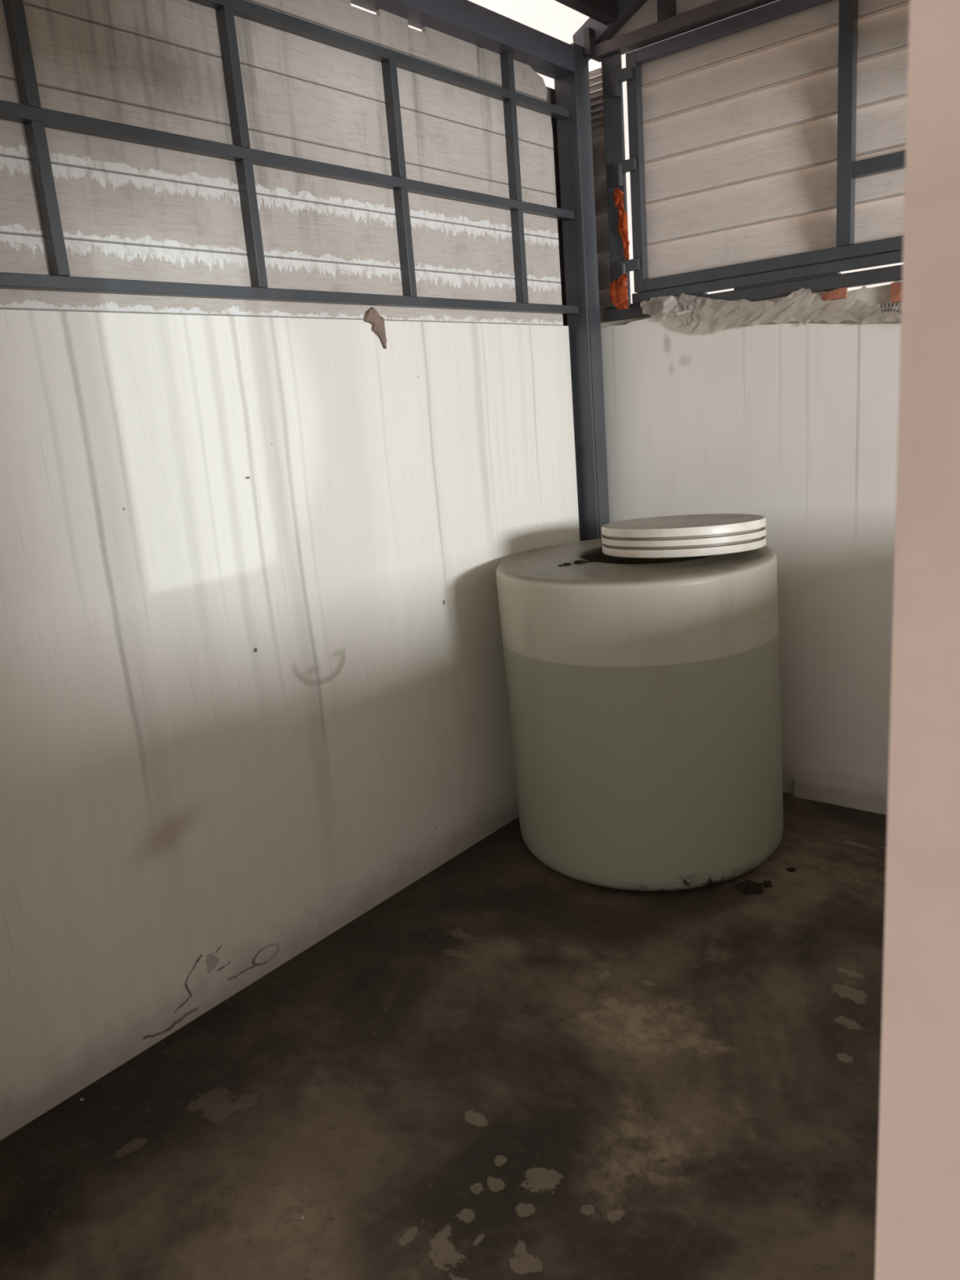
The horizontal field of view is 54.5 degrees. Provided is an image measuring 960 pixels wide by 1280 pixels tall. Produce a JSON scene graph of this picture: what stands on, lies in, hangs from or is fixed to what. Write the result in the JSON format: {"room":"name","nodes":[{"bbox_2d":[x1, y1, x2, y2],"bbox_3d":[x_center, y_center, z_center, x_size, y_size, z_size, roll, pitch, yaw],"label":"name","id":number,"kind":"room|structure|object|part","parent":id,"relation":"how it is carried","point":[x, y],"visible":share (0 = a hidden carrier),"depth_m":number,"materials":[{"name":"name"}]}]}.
{"room":"utility storage room","nodes":[
{"label":"utility storage room","id":0,"kind":"room"},
{"bbox_2d":[0,0,579,1140],"bbox_3d":[-0.544,-0.434,2.754,0.020,2.815,2.952,7,18,39],"label":"wall","id":1,"kind":"structure","parent":0,"point":[253,694],"depth_m":2.60,"materials":[{"name":"beige paint"}]},
{"bbox_2d":[0,0,578,314],"bbox_3d":[-0.557,-1.380,2.555,0.036,0.856,2.883,7,18,39],"label":"grid","id":2,"kind":"object","parent":1,"relation":"attached to","point":[29,112],"visible":1,"depth_m":2.52,"materials":[{"name":"grey metal"}]},
{"bbox_3d":[-0.552,-1.318,2.571,0.034,0.029,2.883,7,18,39],"label":"rail","id":3,"kind":"part","parent":2,"relation":"part of","materials":[{"name":"grey metal"}]},
{"bbox_3d":[-0.526,-0.979,2.653,0.034,0.029,2.880,7,18,39],"label":"rail","id":4,"kind":"part","parent":2,"relation":"part of","materials":[{"name":"grey metal"}]},
{"bbox_3d":[-0.580,-1.665,2.486,0.034,0.029,2.883,7,18,39],"label":"rail","id":5,"kind":"part","parent":2,"relation":"part of","materials":[{"name":"grey metal"}]},
{"bbox_2d":[364,307,386,349],"bbox_3d":[-0.326,-0.973,2.918,0.021,0.122,0.085,7,18,39],"label":"mortar","id":6,"kind":"object","parent":1,"relation":"attached to","point":[372,316],"visible":1,"depth_m":2.91,"materials":[{"name":"beige concrete"}]},
{"bbox_2d":[351,0,574,79],"bbox_3d":[-0.624,-1.825,2.405,0.100,0.088,2.985,7,18,39],"label":"beam","id":7,"kind":"structure","parent":1,"relation":"attached to","point":[466,20],"depth_m":3.11,"materials":[{"name":"grey metal"}]},
{"bbox_2d":[546,86,567,325],"bbox_3d":[0.394,-0.784,3.943,0.015,2.780,0.340,7,18,39],"label":"trim","id":8,"kind":"structure","parent":1,"relation":"attached to","point":[550,91],"depth_m":3.69,"materials":[{"name":"metal"}]},
{"bbox_2d":[0,792,887,1279],"bbox_3d":[0.121,1.221,1.926,2.650,0.100,4.750,7,18,39],"label":"floor","id":9,"kind":"structure","parent":0,"point":[508,1065],"depth_m":2.23,"materials":[{"name":"concrete"}]},
{"bbox_2d":[554,26,609,541],"bbox_3d":[0.465,-0.861,3.865,0.130,2.955,0.099,7,18,39],"label":"steel column","id":10,"kind":"structure","parent":9,"relation":"on","point":[574,133],"depth_m":3.70,"materials":[{"name":"grey metal"}]},
{"bbox_3d":[0.521,-0.524,3.924,0.004,1.665,0.080,7,18,39],"label":"splice plate","id":11,"kind":"part","parent":10,"relation":"part of","materials":[{"name":"grey paint"}]},
{"bbox_2d":[591,0,777,62],"bbox_3d":[1.337,-2.132,2.837,2.324,0.043,0.065,7,18,39],"label":"lintel beam","id":12,"kind":"structure","parent":10,"relation":"attached to","point":[719,10],"depth_m":3.33,"materials":[{"name":"metal"}]},
{"bbox_2d":[496,538,783,891],"bbox_3d":[0.590,0.214,3.412,0.985,1.068,0.982,7,18,39],"label":"water tank","id":13,"kind":"object","parent":9,"relation":"on","point":[644,694],"visible":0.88,"depth_m":3.01,"materials":[{"name":"plastic"}]},
{"bbox_2d":[558,559,597,566],"bbox_3d":[0.334,-0.267,3.191,0.152,0.012,0.032,-9,14,-18],"label":"crumbs","id":14,"kind":"object","parent":13,"relation":"on","point":[575,562],"visible":1,"depth_m":3.19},
{"bbox_2d":[601,513,766,558],"bbox_3d":[0.696,-0.362,3.205,0.551,0.122,0.553,3,16,28],"label":"tank lid","id":15,"kind":"object","parent":13,"relation":"on","point":[717,534],"visible":1,"depth_m":3.00,"materials":[{"name":"white plastic"}]},
{"bbox_2d":[735,880,763,894],"bbox_3d":[0.890,0.814,3.077,0.087,0.021,0.087,7,18,39],"label":"flake","id":16,"kind":"object","parent":9,"relation":"on","point":[747,887],"visible":1,"depth_m":3.07,"materials":[{"name":"black"}]},
{"bbox_2d":[761,880,772,887],"bbox_3d":[0.954,0.809,3.098,0.036,0.009,0.042,-10,15,-20],"label":"flake","id":17,"kind":"object","parent":9,"relation":"on","point":[766,883],"visible":1,"depth_m":3.09,"materials":[{"name":"black"}]},
{"bbox_2d":[786,866,796,871],"bbox_3d":[1.062,0.781,3.180,0.034,0.008,0.030,7,18,39],"label":"flake","id":18,"kind":"object","parent":9,"relation":"on","point":[790,868],"visible":1,"depth_m":3.17,"materials":[{"name":"black"}]},
{"bbox_2d":[351,0,601,88],"bbox_3d":[-0.016,-2.341,1.158,2.950,1.505,4.700,7,18,39],"label":"sky","id":19,"kind":"structure","parent":0,"point":[553,18],"depth_m":3.40,"materials":[{"name":"white"}]},
{"bbox_2d":[555,0,617,25],"bbox_3d":[-0.824,-1.842,1.909,0.050,0.078,4.164,7,18,39],"label":"purlin","id":20,"kind":"object","parent":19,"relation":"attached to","point":[604,11],"visible":1,"depth_m":3.36,"materials":[{"name":"metal"}]},
{"bbox_2d":[573,0,647,61],"bbox_3d":[1.259,-2.746,2.711,2.400,1.296,0.064,7,18,39],"label":"rafter","id":21,"kind":"object","parent":19,"relation":"attached to","point":[626,9],"visible":0.45,"depth_m":3.49,"materials":[{"name":"grey metal"}]},
{"bbox_2d":[588,67,611,323],"bbox_3d":[0.483,-1.786,3.810,0.238,0.970,0.022,7,18,39],"label":"wall","id":22,"kind":"structure","parent":0,"point":[596,97],"depth_m":3.79,"materials":[{"name":"grey metal"}]},
{"bbox_2d":[600,0,902,795],"bbox_3d":[1.385,-1.369,3.107,2.650,4.155,0.160,7,18,39],"label":"wall","id":23,"kind":"structure","parent":0,"point":[793,425],"depth_m":3.51,"materials":[{"name":"white paint"}]},
{"bbox_3d":[0.670,-2.299,3.354,0.045,0.139,0.060,7,18,39],"label":"gable post","id":24,"kind":"part","parent":23,"relation":"part of","materials":[{"name":"grey metal"}]},
{"bbox_2d":[603,264,902,321],"bbox_3d":[1.423,-1.224,3.087,2.340,0.054,0.050,7,18,39],"label":"sill","id":25,"kind":"structure","parent":23,"relation":"on","point":[816,283],"depth_m":3.31,"materials":[{"name":"grey metal"}]},
{"bbox_2d":[601,52,631,308],"bbox_3d":[0.531,-1.773,3.633,0.080,0.904,0.018,7,18,39],"label":"steel post","id":26,"kind":"object","parent":25,"relation":"on","point":[613,108],"visible":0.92,"depth_m":3.60,"materials":[{"name":"grey metal"}]},
{"bbox_2d":[608,273,628,309],"bbox_3d":[0.548,-1.373,3.683,0.084,0.131,0.018,7,18,39],"label":"tape","id":27,"kind":"object","parent":26,"relation":"attached to","point":[619,295],"visible":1,"depth_m":3.68,"materials":[{"name":"plastic"}]},
{"bbox_2d":[613,187,629,260],"bbox_3d":[0.548,-1.620,3.637,0.066,0.265,0.020,7,18,39],"label":"tape","id":28,"kind":"object","parent":26,"relation":"attached to","point":[618,194],"visible":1,"depth_m":3.63,"materials":[{"name":"plastic"}]},
{"bbox_2d":[631,249,902,303],"bbox_3d":[1.465,-1.261,3.029,2.208,0.037,0.022,7,18,39],"label":"rail","id":29,"kind":"object","parent":25,"relation":"on","point":[893,257],"visible":0.8,"depth_m":3.34,"materials":[{"name":"grey metal"}]},
{"bbox_2d":[609,0,909,293],"bbox_3d":[1.179,-1.721,3.122,1.640,0.854,0.105,7,18,39],"label":"window","id":30,"kind":"structure","parent":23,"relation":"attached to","point":[771,136],"depth_m":3.28,"materials":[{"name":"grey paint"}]},
{"bbox_3d":[1.167,-2.101,3.006,1.492,0.042,0.040,7,18,39],"label":"rail","id":31,"kind":"part","parent":30,"relation":"part of","materials":[{"name":"grey metal"}]},
{"bbox_3d":[1.230,-1.324,3.196,1.492,0.041,0.040,7,18,39],"label":"rail","id":32,"kind":"part","parent":30,"relation":"part of","materials":[{"name":"grey metal"}]},
{"bbox_3d":[1.516,-1.532,2.888,0.701,0.046,0.040,7,18,39],"label":"rail","id":33,"kind":"part","parent":30,"relation":"part of","materials":[{"name":"grey metal"}]},
{"bbox_2d":[640,287,901,334],"bbox_3d":[1.090,-1.175,3.319,1.181,0.227,0.038,7,18,39],"label":"plastic film","id":34,"kind":"object","parent":23,"relation":"on","point":[696,314],"visible":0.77,"depth_m":3.38,"materials":[{"name":"plastic"}]},
{"bbox_2d":[822,288,846,301],"bbox_3d":[1.234,-1.202,3.246,0.078,0.041,0.031,7,18,39],"label":"brick","id":35,"kind":"object","parent":23,"relation":"in","point":[833,294],"visible":0.96,"depth_m":3.23,"materials":[{"name":"orange brick"}]},
{"bbox_2d":[794,777,888,814],"bbox_3d":[1.860,0.658,3.263,1.540,0.082,0.022,7,18,39],"label":"baseboard","id":36,"kind":"structure","parent":23,"relation":"attached to","point":[814,790],"depth_m":3.62,"materials":[{"name":"white paint"}]},
{"bbox_2d":[889,281,902,302],"bbox_3d":[1.427,-1.158,3.093,0.128,0.068,0.034,7,18,39],"label":"brick","id":37,"kind":"object","parent":23,"relation":"attached to","point":[895,289],"visible":0.32,"depth_m":3.11,"materials":[{"name":"orange brick"}]},
{"bbox_2d":[875,0,959,1279],"bbox_3d":[-0.474,0.021,0.914,2.520,2.800,0.100,7,18,39],"label":"wall","id":38,"kind":"structure","parent":0,"point":[917,1224],"depth_m":0.32,"materials":[{"name":"beige paint"}]}
]}

